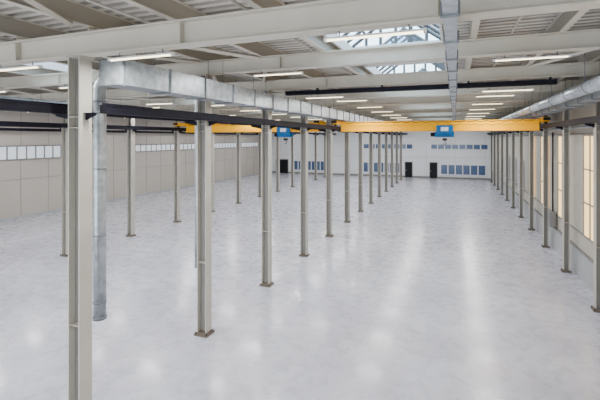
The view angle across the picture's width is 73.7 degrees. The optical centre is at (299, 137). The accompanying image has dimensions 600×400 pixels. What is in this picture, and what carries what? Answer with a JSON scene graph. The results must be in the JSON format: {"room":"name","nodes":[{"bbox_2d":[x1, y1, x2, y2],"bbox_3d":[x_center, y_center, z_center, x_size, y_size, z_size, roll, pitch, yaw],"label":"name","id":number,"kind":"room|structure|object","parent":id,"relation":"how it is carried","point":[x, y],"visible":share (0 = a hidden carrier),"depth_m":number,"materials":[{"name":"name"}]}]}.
{"room":"factory floor","nodes":[
{"label":"factory floor","id":0,"kind":"room"},
{"bbox_2d":[0,110,257,221],"bbox_3d":[-18.433,1.575,36.635,0.350,8.850,71.000,0,0,21],"label":"wall","id":1,"kind":"structure","parent":0,"point":[33,187],"depth_m":37.95,"materials":[{"name":"grey"}]},
{"bbox_2d":[0,145,61,160],"bbox_3d":[-22.509,1.100,25.667,0.075,1.090,15.690,0,0,21],"label":"window","id":2,"kind":"structure","parent":1,"relation":"in","point":[18,152],"depth_m":30.52,"materials":[{"name":"grey"}]},
{"bbox_2d":[135,142,257,151],"bbox_3d":[-11.417,1.050,54.293,0.075,0.790,31.090,0,0,21],"label":"window","id":3,"kind":"structure","parent":1,"relation":"in","point":[184,146],"depth_m":47.48,"materials":[{"name":"grey"}]},
{"bbox_2d":[0,173,599,399],"bbox_3d":[-1.836,6.100,30.204,35.950,0.200,71.600,0,0,21],"label":"floor","id":4,"kind":"structure","parent":0,"point":[438,289],"depth_m":14.33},
{"bbox_2d":[59,100,67,256],"bbox_3d":[-11.924,2.035,20.429,0.920,7.930,0.440,0,0,21],"label":"steel column","id":5,"kind":"structure","parent":4,"relation":"on","point":[64,130],"depth_m":20.37,"materials":[{"name":"grey"}]},
{"bbox_2d":[53,55,98,399],"bbox_3d":[-4.632,2.170,8.251,1.180,7.660,0.440,0,0,21],"label":"steel column","id":6,"kind":"structure","parent":4,"relation":"on","point":[79,115],"depth_m":8.17,"materials":[{"name":"grey"}]},
{"bbox_2d":[125,118,136,236],"bbox_3d":[-10.349,2.035,24.494,0.920,7.930,0.440,0,0,21],"label":"steel column","id":7,"kind":"structure","parent":4,"relation":"on","point":[130,121],"depth_m":24.47,"materials":[{"name":"grey"}]},
{"bbox_2d":[92,79,587,105],"bbox_3d":[-4.871,-2.130,22.371,35.310,0.400,0.280,0,0,21],"label":"girder","id":8,"kind":"object","parent":7,"relation":"on","point":[560,86],"visible":0.28,"depth_m":18.67,"materials":[{"name":"metal"}]},
{"bbox_2d":[491,53,599,119],"bbox_3d":[12.654,-1.745,23.521,0.380,1.170,57.009,0,0,21],"label":"air duct","id":9,"kind":"object","parent":8,"relation":"hanging from","point":[589,86],"visible":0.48,"depth_m":12.70,"materials":[{"name":"grey"}]},
{"bbox_2d":[172,121,181,222],"bbox_3d":[-8.774,2.035,28.559,0.920,7.930,0.440,0,0,21],"label":"steel column","id":10,"kind":"structure","parent":4,"relation":"on","point":[176,133],"depth_m":28.50,"materials":[{"name":"grey"}]},
{"bbox_2d":[140,91,561,110],"bbox_3d":[-3.296,-2.130,26.437,35.310,0.400,0.280,0,0,21],"label":"girder","id":11,"kind":"object","parent":10,"relation":"on","point":[530,96],"visible":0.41,"depth_m":22.68,"materials":[{"name":"metal"}]},
{"bbox_2d":[185,74,217,337],"bbox_3d":[-3.056,2.035,12.316,1.180,7.930,0.440,0,0,21],"label":"steel column","id":12,"kind":"structure","parent":4,"relation":"on","point":[204,128],"depth_m":12.25,"materials":[{"name":"grey"}]},
{"bbox_2d":[99,103,407,134],"bbox_3d":[6.128,-0.621,34.716,0.180,0.218,56.630,0,0,21],"label":"rail","id":13,"kind":"object","parent":12,"relation":"on","point":[105,108],"visible":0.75,"depth_m":11.13,"materials":[{"name":"metal"}]},
{"bbox_2d":[331,117,550,144],"bbox_3d":[7.687,-0.335,23.297,11.480,1.450,2.400,0,0,21],"label":"crane","id":14,"kind":"object","parent":13,"relation":"on","point":[445,128],"visible":0.99,"depth_m":22.77,"materials":[{"name":"yellow metal"}]},
{"bbox_2d":[0,29,599,88],"bbox_3d":[-8.022,-2.130,14.240,35.310,0.400,0.280,0,0,21],"label":"girder","id":15,"kind":"object","parent":12,"relation":"on","point":[589,39],"visible":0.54,"depth_m":10.33,"materials":[{"name":"metal"}]},
{"bbox_2d":[92,52,381,320],"bbox_3d":[3.275,0.870,27.859,1.365,6.400,41.680,0,0,21],"label":"air duct","id":16,"kind":"object","parent":15,"relation":"hanging from","point":[123,74],"visible":0.73,"depth_m":9.08,"materials":[{"name":"grey"}]},
{"bbox_2d":[253,71,303,76],"bbox_3d":[-0.632,-1.858,11.377,1.540,0.144,0.094,0,0,21],"label":"strip light","id":17,"kind":"object","parent":15,"relation":"attached to","point":[301,72],"visible":1,"depth_m":11.34,"materials":[{"name":"white"}]},
{"bbox_2d":[493,51,570,61],"bbox_3d":[5.242,-1.858,9.101,1.540,0.144,0.094,0,0,21],"label":"strip light","id":18,"kind":"object","parent":15,"relation":"attached to","point":[557,55],"visible":1,"depth_m":9.05,"materials":[{"name":"white"}]},
{"bbox_2d":[212,132,215,211],"bbox_3d":[-7.198,2.035,32.625,0.920,7.930,0.440,0,0,21],"label":"steel column","id":19,"kind":"structure","parent":4,"relation":"on","point":[213,210],"depth_m":32.50,"materials":[{"name":"grey"}]},
{"bbox_2d":[190,100,538,113],"bbox_3d":[-1.720,-2.130,30.502,35.310,0.400,0.280,0,0,21],"label":"girder","id":20,"kind":"object","parent":19,"relation":"on","point":[505,103],"visible":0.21,"depth_m":26.78,"materials":[{"name":"metal"}]},
{"bbox_2d":[234,132,242,203],"bbox_3d":[-5.623,2.035,36.690,0.920,7.930,0.440,0,0,21],"label":"steel column","id":21,"kind":"structure","parent":4,"relation":"on","point":[238,134],"depth_m":36.68,"materials":[{"name":"grey"}]},
{"bbox_2d":[220,107,523,116],"bbox_3d":[-0.145,-2.130,34.568,35.310,0.400,0.280,0,0,21],"label":"girder","id":22,"kind":"object","parent":21,"relation":"on","point":[496,108],"visible":0.3,"depth_m":30.97,"materials":[{"name":"metal"}]},
{"bbox_2d":[256,133,261,196],"bbox_3d":[-4.048,2.035,40.756,0.920,7.930,0.440,0,0,21],"label":"steel column","id":23,"kind":"structure","parent":4,"relation":"on","point":[259,134],"depth_m":40.67,"materials":[{"name":"grey"}]},
{"bbox_2d":[250,111,515,118],"bbox_3d":[1.431,-2.130,38.633,35.310,0.400,0.280,0,0,21],"label":"girder","id":24,"kind":"object","parent":23,"relation":"on","point":[496,112],"visible":0.18,"depth_m":35.11,"materials":[{"name":"metal"}]},
{"bbox_2d":[251,90,277,287],"bbox_3d":[-1.481,2.035,16.382,1.180,7.930,0.440,0,0,21],"label":"steel column","id":25,"kind":"structure","parent":4,"relation":"on","point":[266,129],"depth_m":16.31,"materials":[{"name":"grey"}]},
{"bbox_2d":[5,61,599,100],"bbox_3d":[-6.446,-2.130,18.306,35.310,0.400,0.280,0,0,21],"label":"girder","id":26,"kind":"object","parent":25,"relation":"on","point":[591,68],"visible":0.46,"depth_m":14.32,"materials":[{"name":"metal"}]},
{"bbox_2d":[285,77,556,95],"bbox_3d":[3.787,-1.810,14.340,9.300,0.240,0.240,0,0,21],"label":"cable tray","id":27,"kind":"object","parent":26,"relation":"attached to","point":[550,81],"visible":1,"depth_m":14.02,"materials":[{"name":"metal"}]},
{"bbox_2d":[305,94,343,98],"bbox_3d":[0.943,-1.608,15.442,1.540,0.144,0.094,0,0,21],"label":"strip light","id":28,"kind":"object","parent":27,"relation":"attached to","point":[337,96],"visible":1,"depth_m":15.39,"materials":[{"name":"white"}]},
{"bbox_2d":[481,86,533,91],"bbox_3d":[6.818,-1.608,13.166,1.540,0.144,0.094,0,0,21],"label":"strip light","id":29,"kind":"object","parent":27,"relation":"attached to","point":[525,89],"visible":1,"depth_m":13.12,"materials":[{"name":"white"}]},
{"bbox_2d":[275,137,279,191],"bbox_3d":[-2.472,2.035,44.821,0.920,7.930,0.440,0,0,21],"label":"steel column","id":30,"kind":"structure","parent":4,"relation":"on","point":[277,138],"depth_m":44.78,"materials":[{"name":"grey"}]},
{"bbox_2d":[272,114,508,120],"bbox_3d":[3.006,-2.130,42.699,35.310,0.400,0.280,0,0,21],"label":"girder","id":31,"kind":"object","parent":30,"relation":"on","point":[457,116],"visible":0.22,"depth_m":39.33,"materials":[{"name":"metal"}]},
{"bbox_2d":[0,96,254,117],"bbox_3d":[-2.249,-1.695,36.263,0.480,1.270,50.000,0,0,21],"label":"air duct","id":32,"kind":"object","parent":31,"relation":"hanging from","point":[4,97],"visible":0.03,"depth_m":15.48,"materials":[{"name":"grey"}]},
{"bbox_2d":[290,134,294,186],"bbox_3d":[-0.897,2.035,48.887,0.920,7.930,0.440,0,0,21],"label":"steel column","id":33,"kind":"structure","parent":4,"relation":"on","point":[292,138],"depth_m":48.88,"materials":[{"name":"grey"}]},
{"bbox_2d":[290,117,501,121],"bbox_3d":[4.581,-2.130,46.764,35.310,0.400,0.280,0,0,21],"label":"girder","id":34,"kind":"object","parent":33,"relation":"on","point":[474,117],"visible":0.16,"depth_m":43.12,"materials":[{"name":"metal"}]},
{"bbox_2d":[496,76,599,119],"bbox_3d":[13.305,-1.725,23.264,0.560,1.210,57.000,0,0,21],"label":"air duct","id":35,"kind":"object","parent":34,"relation":"hanging from","point":[587,99],"visible":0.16,"depth_m":14.90,"materials":[{"name":"grey"}]},
{"bbox_2d":[291,100,311,256],"bbox_3d":[0.094,2.035,20.447,1.180,7.930,0.440,0,0,21],"label":"steel column","id":36,"kind":"structure","parent":4,"relation":"on","point":[303,119],"depth_m":20.38,"materials":[{"name":"grey"}]},
{"bbox_2d":[313,132,318,179],"bbox_3d":[2.254,2.035,57.018,0.920,7.930,0.440,0,0,21],"label":"steel column","id":37,"kind":"structure","parent":4,"relation":"on","point":[315,135],"depth_m":56.94,"materials":[{"name":"grey"}]},
{"bbox_2d":[324,132,325,176],"bbox_3d":[3.829,2.035,61.083,0.920,7.930,0.440,0,0,21],"label":"steel column","id":38,"kind":"structure","parent":4,"relation":"on","point":[324,132],"depth_m":61.07,"materials":[{"name":"grey"}]},
{"bbox_2d":[318,106,335,236],"bbox_3d":[1.670,2.035,24.513,1.180,7.930,0.440,0,0,21],"label":"steel column","id":39,"kind":"structure","parent":4,"relation":"on","point":[328,122],"depth_m":24.42,"materials":[{"name":"grey"}]},
{"bbox_2d":[338,111,350,222],"bbox_3d":[3.245,2.035,28.578,1.180,7.930,0.440,0,0,21],"label":"steel column","id":40,"kind":"structure","parent":4,"relation":"on","point":[346,134],"depth_m":28.50,"materials":[{"name":"grey"}]},
{"bbox_2d":[353,114,365,211],"bbox_3d":[4.821,2.035,32.644,1.180,7.930,0.440,0,0,21],"label":"steel column","id":41,"kind":"structure","parent":4,"relation":"on","point":[360,134],"depth_m":32.56,"materials":[{"name":"grey"}]},
{"bbox_2d":[366,117,375,203],"bbox_3d":[6.396,2.035,36.709,1.180,7.930,0.440,0,0,21],"label":"steel column","id":42,"kind":"structure","parent":4,"relation":"on","point":[369,133],"depth_m":36.64,"materials":[{"name":"grey"}]},
{"bbox_2d":[374,119,383,196],"bbox_3d":[7.971,2.035,40.775,1.180,7.930,0.440,0,0,21],"label":"steel column","id":43,"kind":"structure","parent":4,"relation":"on","point":[379,134],"depth_m":40.71,"materials":[{"name":"grey"}]},
{"bbox_2d":[383,133,390,191],"bbox_3d":[9.547,2.035,44.840,1.180,7.930,0.440,0,0,21],"label":"steel column","id":44,"kind":"structure","parent":4,"relation":"on","point":[385,134],"depth_m":44.78,"materials":[{"name":"grey"}]},
{"bbox_2d":[389,131,394,186],"bbox_3d":[11.122,2.035,48.905,1.180,7.930,0.440,0,0,21],"label":"steel column","id":45,"kind":"structure","parent":4,"relation":"on","point":[392,135],"depth_m":48.87,"materials":[{"name":"grey"}]},
{"bbox_2d":[395,131,399,183],"bbox_3d":[12.697,2.035,52.971,1.180,7.930,0.440,0,0,21],"label":"steel column","id":46,"kind":"structure","parent":4,"relation":"on","point":[396,135],"depth_m":52.88,"materials":[{"name":"grey"}]},
{"bbox_2d":[399,131,403,179],"bbox_3d":[14.273,2.035,57.036,1.180,7.930,0.440,0,0,21],"label":"steel column","id":47,"kind":"structure","parent":4,"relation":"on","point":[400,131],"depth_m":56.95,"materials":[{"name":"grey"}]},
{"bbox_2d":[488,131,492,181],"bbox_3d":[26.016,2.170,54.588,0.610,7.660,0.380,0,0,21],"label":"wall column","id":48,"kind":"structure","parent":4,"relation":"on","point":[491,131],"depth_m":54.44,"materials":[{"name":"metal"}]},
{"bbox_2d":[491,131,495,185],"bbox_3d":[24.441,2.170,50.522,0.610,7.660,0.380,0,0,21],"label":"wall column","id":49,"kind":"structure","parent":4,"relation":"on","point":[494,135],"depth_m":50.47,"materials":[{"name":"metal"}]},
{"bbox_2d":[496,133,499,189],"bbox_3d":[22.866,2.170,46.457,0.610,7.660,0.380,0,0,21],"label":"wall column","id":50,"kind":"structure","parent":4,"relation":"on","point":[497,134],"depth_m":46.38,"materials":[{"name":"metal"}]},
{"bbox_2d":[498,133,503,194],"bbox_3d":[21.290,2.170,42.391,0.610,7.660,0.380,0,0,21],"label":"wall column","id":51,"kind":"structure","parent":4,"relation":"on","point":[501,193],"depth_m":42.34,"materials":[{"name":"metal"}]},
{"bbox_2d":[503,132,508,200],"bbox_3d":[19.715,2.170,38.326,0.610,7.660,0.380,0,0,21],"label":"wall column","id":52,"kind":"structure","parent":4,"relation":"on","point":[506,133],"depth_m":38.26,"materials":[{"name":"metal"}]},
{"bbox_2d":[508,132,515,208],"bbox_3d":[18.140,2.170,34.260,0.610,7.660,0.380,0,0,21],"label":"wall column","id":53,"kind":"structure","parent":4,"relation":"on","point":[512,133],"depth_m":34.20,"materials":[{"name":"metal"}]},
{"bbox_2d":[515,131,523,217],"bbox_3d":[16.564,2.170,30.195,0.610,7.660,0.380,0,0,21],"label":"wall column","id":54,"kind":"structure","parent":4,"relation":"on","point":[519,132],"depth_m":30.13,"materials":[{"name":"metal"}]},
{"bbox_2d":[526,118,534,230],"bbox_3d":[14.989,2.170,26.130,0.610,7.660,0.380,0,0,21],"label":"wall column","id":55,"kind":"structure","parent":4,"relation":"on","point":[531,133],"depth_m":26.07,"materials":[{"name":"metal"}]},
{"bbox_2d":[539,115,549,247],"bbox_3d":[13.413,2.170,22.064,0.610,7.660,0.380,0,0,21],"label":"wall column","id":56,"kind":"structure","parent":4,"relation":"on","point":[545,244],"depth_m":21.99,"materials":[{"name":"metal"}]},
{"bbox_2d":[556,109,571,272],"bbox_3d":[11.838,2.170,17.999,0.610,7.660,0.380,0,0,21],"label":"wall column","id":57,"kind":"structure","parent":4,"relation":"on","point":[565,268],"depth_m":17.93,"materials":[{"name":"metal"}]},
{"bbox_2d":[584,102,599,312],"bbox_3d":[10.263,2.170,13.933,0.610,7.660,0.380,0,0,21],"label":"wall column","id":58,"kind":"structure","parent":4,"relation":"on","point":[596,106],"depth_m":13.88,"materials":[{"name":"metal"}]},
{"bbox_3d":[-18.226,2.035,4.167,0.920,7.930,0.440,0,0,21],"label":"steel column","id":59,"kind":"structure","parent":4,"relation":"on","visible":0},
{"bbox_2d":[0,121,335,134],"bbox_3d":[-6.112,-0.621,34.488,0.180,0.218,65.900,0,0,21],"label":"rail","id":60,"kind":"object","parent":59,"relation":"on","point":[2,123],"visible":0.58,"depth_m":22.33,"materials":[{"name":"metal"}]},
{"bbox_3d":[-12.748,-2.130,2.044,35.310,0.400,0.280,0,0,21],"label":"girder","id":61,"kind":"object","parent":59,"relation":"on","visible":0},
{"bbox_2d":[0,90,92,100],"bbox_3d":[-11.603,-2.535,33.989,0.140,0.410,71.000,0,0,21],"label":"roof purlin","id":62,"kind":"structure","parent":61,"relation":"on","point":[8,92],"depth_m":22.24,"materials":[{"name":"paint"}]},
{"bbox_2d":[0,36,103,69],"bbox_3d":[-0.787,-2.535,29.797,0.140,0.410,71.000,0,0,21],"label":"roof purlin","id":63,"kind":"structure","parent":61,"relation":"on","point":[95,66],"depth_m":12.68,"materials":[{"name":"paint"}]},
{"bbox_2d":[1,65,118,88],"bbox_3d":[-3.771,-2.535,30.953,0.140,0.410,71.000,0,0,21],"label":"roof purlin","id":64,"kind":"structure","parent":61,"relation":"on","point":[35,71],"depth_m":14.92,"materials":[{"name":"paint"}]},
{"bbox_2d":[0,88,167,105],"bbox_3d":[-9.272,-2.535,33.085,0.140,0.410,71.000,0,0,21],"label":"roof purlin","id":65,"kind":"structure","parent":61,"relation":"on","point":[30,90],"depth_m":20.96,"materials":[{"name":"paint"}]},
{"bbox_2d":[0,71,173,98],"bbox_3d":[-5.356,-2.535,31.568,0.140,0.410,71.000,0,0,21],"label":"roof purlin","id":66,"kind":"structure","parent":61,"relation":"on","point":[2,74],"depth_m":16.18,"materials":[{"name":"paint"}]},
{"bbox_2d":[33,87,63,93],"bbox_3d":[-11.733,-2.270,18.017,0.127,0.127,4.482,0,0,-7],"label":"brace","id":67,"kind":"object","parent":66,"relation":"attached to","point":[42,88],"visible":0.5,"depth_m":18.84,"materials":[{"name":"paint"}]},
{"bbox_2d":[30,86,194,104],"bbox_3d":[-7.314,-2.535,32.327,0.140,0.410,71.000,0,0,21],"label":"roof purlin","id":68,"kind":"structure","parent":61,"relation":"on","point":[49,87],"depth_m":20.05,"materials":[{"name":"paint"}]},
{"bbox_2d":[1,89,34,95],"bbox_3d":[-13.691,-2.270,18.775,0.127,0.127,4.482,0,0,-7],"label":"brace","id":69,"kind":"object","parent":68,"relation":"attached to","point":[11,90],"visible":0.78,"depth_m":19.60,"materials":[{"name":"paint"}]},
{"bbox_2d":[0,14,275,92],"bbox_3d":[1.171,-2.535,29.038,0.140,0.410,71.000,0,0,21],"label":"roof purlin","id":70,"kind":"structure","parent":61,"relation":"on","point":[10,26],"depth_m":9.58,"materials":[{"name":"paint"}]},
{"bbox_2d":[0,0,332,99],"bbox_3d":[3.251,-2.535,28.233,0.140,0.410,71.000,0,0,21],"label":"roof purlin","id":71,"kind":"structure","parent":61,"relation":"on","point":[80,14],"depth_m":8.47,"materials":[{"name":"paint"}]},
{"bbox_2d":[24,0,73,27],"bbox_3d":[-4.380,-2.270,5.815,0.127,0.127,4.423,0,0,-5],"label":"brace","id":72,"kind":"object","parent":71,"relation":"attached to","point":[35,3],"visible":1,"depth_m":7.16,"materials":[{"name":"paint"}]},
{"bbox_2d":[16,37,200,64],"bbox_3d":[-4.762,-2.270,10.640,4.545,0.127,0.127,0,0,-39],"label":"brace","id":73,"kind":"object","parent":71,"relation":"attached to","point":[166,58],"visible":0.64,"depth_m":11.46,"materials":[{"name":"paint"}]},
{"bbox_2d":[88,27,259,59],"bbox_3d":[-2.804,-2.270,9.881,4.423,0.127,0.127,0,0,-42],"label":"brace","id":74,"kind":"object","parent":71,"relation":"attached to","point":[205,49],"visible":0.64,"depth_m":10.54,"materials":[{"name":"paint"}]},
{"bbox_2d":[121,0,361,98],"bbox_3d":[5.088,-2.535,27.521,0.140,0.410,71.000,0,0,21],"label":"roof purlin","id":75,"kind":"structure","parent":61,"relation":"on","point":[167,9],"depth_m":8.29,"materials":[{"name":"paint"}]},
{"bbox_2d":[0,0,521,97],"bbox_3d":[5.141,-2.380,25.999,11.660,0.060,67.800,0,0,21],"label":"brace","id":76,"kind":"object","parent":61,"relation":"on","point":[90,1],"visible":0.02,"depth_m":8.06,"materials":[{"name":"paint"}]},
{"bbox_2d":[242,0,389,86],"bbox_3d":[6.859,-2.535,26.834,0.140,0.410,71.000,0,0,21],"label":"roof purlin","id":77,"kind":"structure","parent":61,"relation":"on","point":[317,42],"depth_m":10.20,"materials":[{"name":"paint"}]},
{"bbox_2d":[462,20,479,82],"bbox_3d":[10.309,-2.535,25.498,0.140,0.410,71.000,0,0,21],"label":"roof purlin","id":78,"kind":"structure","parent":61,"relation":"on","point":[474,25],"depth_m":9.27,"materials":[{"name":"paint"}]},
{"bbox_2d":[496,9,588,93],"bbox_3d":[11.988,-2.535,24.847,0.140,0.410,71.000,0,0,21],"label":"roof purlin","id":79,"kind":"structure","parent":61,"relation":"on","point":[563,21],"depth_m":8.83,"materials":[{"name":"paint"}]},
{"bbox_2d":[527,50,593,68],"bbox_3d":[7.382,-2.270,10.609,0.127,0.127,4.310,0,0,-2],"label":"brace","id":80,"kind":"object","parent":79,"relation":"attached to","point":[574,53],"visible":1,"depth_m":11.55,"materials":[{"name":"paint"}]},
{"bbox_2d":[527,50,599,92],"bbox_3d":[13.573,-2.535,24.233,0.140,0.410,71.000,0,0,21],"label":"roof purlin","id":81,"kind":"structure","parent":61,"relation":"on","point":[591,56],"depth_m":12.51,"materials":[{"name":"paint"}]},
{"bbox_3d":[-17.104,-2.535,36.120,0.140,0.410,71.000,0,0,21],"label":"roof purlin","id":82,"kind":"structure","parent":61,"relation":"on","visible":0},
{"bbox_2d":[0,59,599,95],"bbox_3d":[-5.926,-2.590,19.648,35.250,0.180,0.080,0,0,21],"label":"joist","id":83,"kind":"object","parent":82,"relation":"attached to","point":[559,61],"visible":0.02,"depth_m":14.77,"materials":[{"name":"paint"}]},
{"bbox_2d":[174,77,578,97],"bbox_3d":[-4.351,-2.590,23.713,35.250,0.180,0.080,0,0,21],"label":"joist","id":84,"kind":"object","parent":82,"relation":"attached to","point":[567,78],"visible":0.08,"depth_m":18.43,"materials":[{"name":"paint"}]},
{"bbox_3d":[-15.075,2.170,12.298,0.920,7.660,0.440,0,0,21],"label":"steel column","id":85,"kind":"structure","parent":4,"relation":"on","visible":0},
{"bbox_2d":[0,0,599,66],"bbox_3d":[-9.597,-1.890,10.175,35.310,0.460,0.280,0,0,21],"label":"girder","id":86,"kind":"object","parent":85,"relation":"on","point":[325,17],"visible":1,"depth_m":6.63,"materials":[{"name":"metal"}]},
{"bbox_2d":[0,62,42,70],"bbox_3d":[-6.310,-1.588,8.901,1.540,0.144,0.094,0,0,21],"label":"strip light","id":87,"kind":"object","parent":86,"relation":"attached to","point":[32,66],"visible":1,"depth_m":8.79,"materials":[{"name":"white"}]},
{"bbox_2d":[108,49,174,61],"bbox_3d":[-3.046,-1.588,7.637,1.540,0.144,0.094,0,0,21],"label":"strip light","id":88,"kind":"object","parent":86,"relation":"attached to","point":[162,54],"visible":1,"depth_m":7.58,"materials":[{"name":"white"}]},
{"bbox_2d":[323,24,426,42],"bbox_3d":[1.103,-1.588,6.029,1.540,0.144,0.094,0,0,21],"label":"strip light","id":89,"kind":"object","parent":86,"relation":"attached to","point":[412,31],"visible":1,"depth_m":5.99,"materials":[{"name":"white"}]},
{"bbox_3d":[5.537,2.170,1.737,0.610,7.660,0.380,0,0,21],"label":"wall column","id":90,"kind":"structure","parent":4,"relation":"on","visible":0},
{"bbox_2d":[487,115,599,133],"bbox_3d":[15.762,-0.621,28.693,0.180,0.218,60.900,0,0,21],"label":"rail","id":91,"kind":"object","parent":90,"relation":"on","point":[593,119],"visible":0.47,"depth_m":16.10,"materials":[{"name":"metal"}]},
{"bbox_2d":[0,0,599,85],"bbox_3d":[-1.818,-2.785,30.250,35.350,0.070,71.100,0,0,21],"label":"ceiling","id":92,"kind":"structure","parent":0,"point":[528,24],"depth_m":9.69,"materials":[{"name":"beige"}]},
{"bbox_2d":[23,62,67,71],"bbox_3d":[-8.331,-3.336,14.757,2.700,1.412,4.013,0,0,21],"label":"skylight","id":93,"kind":"object","parent":92,"relation":"attached to","point":[47,65],"visible":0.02,"depth_m":15.38,"materials":[{"name":"white"}]},
{"bbox_2d":[323,24,442,49],"bbox_3d":[2.276,-3.336,10.647,2.850,1.412,4.013,0,0,21],"label":"skylight","id":94,"kind":"object","parent":92,"relation":"attached to","point":[342,44],"visible":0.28,"depth_m":12.14,"materials":[{"name":"white"}]},
{"bbox_2d":[364,27,446,73],"bbox_3d":[4.498,-3.336,16.381,2.850,1.412,4.313,0,0,21],"label":"skylight","id":95,"kind":"object","parent":92,"relation":"attached to","point":[441,64],"visible":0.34,"depth_m":15.12,"materials":[{"name":"white"}]},
{"bbox_2d":[272,125,490,179],"bbox_3d":[11.038,1.575,63.427,35.950,8.850,0.340,0,0,21],"label":"wall","id":96,"kind":"structure","parent":0,"point":[421,154],"depth_m":61.02,"materials":[{"name":"grey"}]},
{"bbox_2d":[0,128,257,134],"bbox_3d":[-16.062,-0.621,41.025,0.180,0.218,60.900,0,0,21],"label":"rail","id":97,"kind":"object","parent":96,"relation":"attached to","point":[1,129],"visible":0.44,"depth_m":37.40,"materials":[{"name":"metal"}]},
{"bbox_2d":[280,159,287,172],"bbox_3d":[-3.102,4.810,68.659,2.360,2.380,0.120,0,0,21],"label":"door","id":98,"kind":"structure","parent":96,"relation":"in","point":[283,162],"depth_m":68.51,"materials":[{"name":"black"}]},
{"bbox_2d":[294,160,323,170],"bbox_3d":[1.522,4.600,66.892,5.640,1.740,0.075,0,0,21],"label":"window","id":99,"kind":"structure","parent":96,"relation":"in","point":[320,164],"depth_m":66.70,"materials":[{"name":"blue glass"}]},
{"bbox_2d":[363,161,399,173],"bbox_3d":[12.711,4.600,62.556,5.840,1.740,0.075,0,0,21],"label":"window","id":100,"kind":"structure","parent":96,"relation":"in","point":[365,164],"depth_m":62.78,"materials":[{"name":"blue glass"}]},
{"bbox_2d":[363,143,412,149],"bbox_3d":[13.597,1.300,62.212,7.740,0.940,0.075,0,0,21],"label":"window","id":101,"kind":"structure","parent":96,"relation":"in","point":[405,146],"depth_m":62.05,"materials":[{"name":"blue glass"}]},
{"bbox_2d":[405,162,412,176],"bbox_3d":[16.573,4.810,61.035,1.160,2.380,0.120,0,0,21],"label":"door","id":102,"kind":"structure","parent":96,"relation":"in","point":[408,165],"depth_m":61.02,"materials":[{"name":"black"}]},
{"bbox_2d":[429,162,437,177],"bbox_3d":[19.930,4.810,59.734,1.160,2.380,0.120,0,0,21],"label":"door","id":103,"kind":"structure","parent":96,"relation":"in","point":[433,166],"depth_m":59.74,"materials":[{"name":"black"}]},
{"bbox_2d":[430,144,488,149],"bbox_3d":[23.201,1.300,58.491,7.940,0.940,0.075,0,0,21],"label":"window","id":104,"kind":"structure","parent":96,"relation":"in","point":[432,146],"depth_m":58.46,"materials":[{"name":"blue glass"}]},
{"bbox_2d":[440,164,485,175],"bbox_3d":[23.714,4.650,58.292,6.240,1.640,0.075,0,0,21],"label":"window","id":105,"kind":"structure","parent":96,"relation":"in","point":[445,169],"depth_m":58.26,"materials":[{"name":"blue glass"}]},
{"bbox_2d":[496,76,596,291],"bbox_3d":[14.738,1.575,23.781,0.400,8.850,71.000,0,0,21],"label":"wall","id":106,"kind":"structure","parent":0,"point":[581,248],"depth_m":18.76,"materials":[{"name":"paint"}]},
{"bbox_2d":[518,159,523,192],"bbox_3d":[17.842,3.050,32.338,0.075,2.550,2.450,0,0,21],"label":"window","id":107,"kind":"structure","parent":106,"relation":"in","point":[518,159],"depth_m":31.18,"materials":[{"name":"glass"}]},
{"bbox_2d":[541,136,542,204],"bbox_3d":[14.543,1.950,23.825,0.075,4.150,1.750,0,0,21],"label":"window","id":108,"kind":"structure","parent":106,"relation":"in","point":[541,136],"depth_m":24.32,"materials":[{"name":"beige"}]},
{"bbox_2d":[499,126,592,134],"bbox_3d":[15.075,-0.525,25.259,0.100,0.246,62.000,0,0,21],"label":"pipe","id":109,"kind":"object","parent":106,"relation":"attached to","point":[577,127],"visible":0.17,"depth_m":18.00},
{"bbox_2d":[548,132,555,226],"bbox_3d":[13.410,2.200,21.293,0.260,5.000,0.500,0,0,21],"label":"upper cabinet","id":110,"kind":"object","parent":106,"relation":"attached to","point":[551,214],"visible":1,"depth_m":21.25,"materials":[{"name":"grey"}]},
{"bbox_2d":[557,135,561,218],"bbox_3d":[12.968,1.950,19.759,0.075,4.150,1.750,0,0,21],"label":"window","id":111,"kind":"structure","parent":106,"relation":"in","point":[559,162],"depth_m":20.17,"materials":[{"name":"brown"}]},
{"bbox_2d":[583,135,592,242],"bbox_3d":[11.393,1.950,15.694,0.075,4.150,1.750,0,0,21],"label":"window","id":112,"kind":"structure","parent":106,"relation":"in","point":[587,139],"depth_m":15.94,"materials":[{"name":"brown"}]},
{"bbox_3d":[-6.207,2.035,4.185,1.180,7.930,0.440,0,0,21],"label":"steel column","id":113,"kind":"structure","parent":0,"visible":0},
{"bbox_3d":[-11.172,-2.130,6.110,35.310,0.400,0.280,0,0,21],"label":"girder","id":114,"kind":"object","parent":113,"relation":"on","visible":0},
{"bbox_2d":[440,0,459,119],"bbox_3d":[7.554,-1.900,19.648,0.230,0.860,57.900,0,0,21],"label":"duct","id":115,"kind":"object","parent":114,"relation":"hanging from","point":[449,9],"visible":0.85,"depth_m":6.20,"materials":[{"name":"grey"}]},
{"bbox_3d":[-7.782,2.035,0.120,1.180,7.930,0.440,0,0,21],"label":"steel column","id":116,"kind":"structure","parent":0,"visible":0},
{"bbox_2d":[0,98,340,130],"bbox_3d":[3.558,-0.621,30.741,0.180,0.218,65.900,0,0,21],"label":"rail","id":117,"kind":"object","parent":116,"relation":"on","point":[5,104],"visible":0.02,"depth_m":8.15,"materials":[{"name":"metal"}]},
{"bbox_2d":[173,120,325,143],"bbox_3d":[-3.427,-0.335,27.067,10.690,1.450,2.400,0,0,21],"label":"crane","id":118,"kind":"object","parent":117,"relation":"on","point":[281,132],"visible":0.43,"depth_m":26.95,"materials":[{"name":"yellow paint"}]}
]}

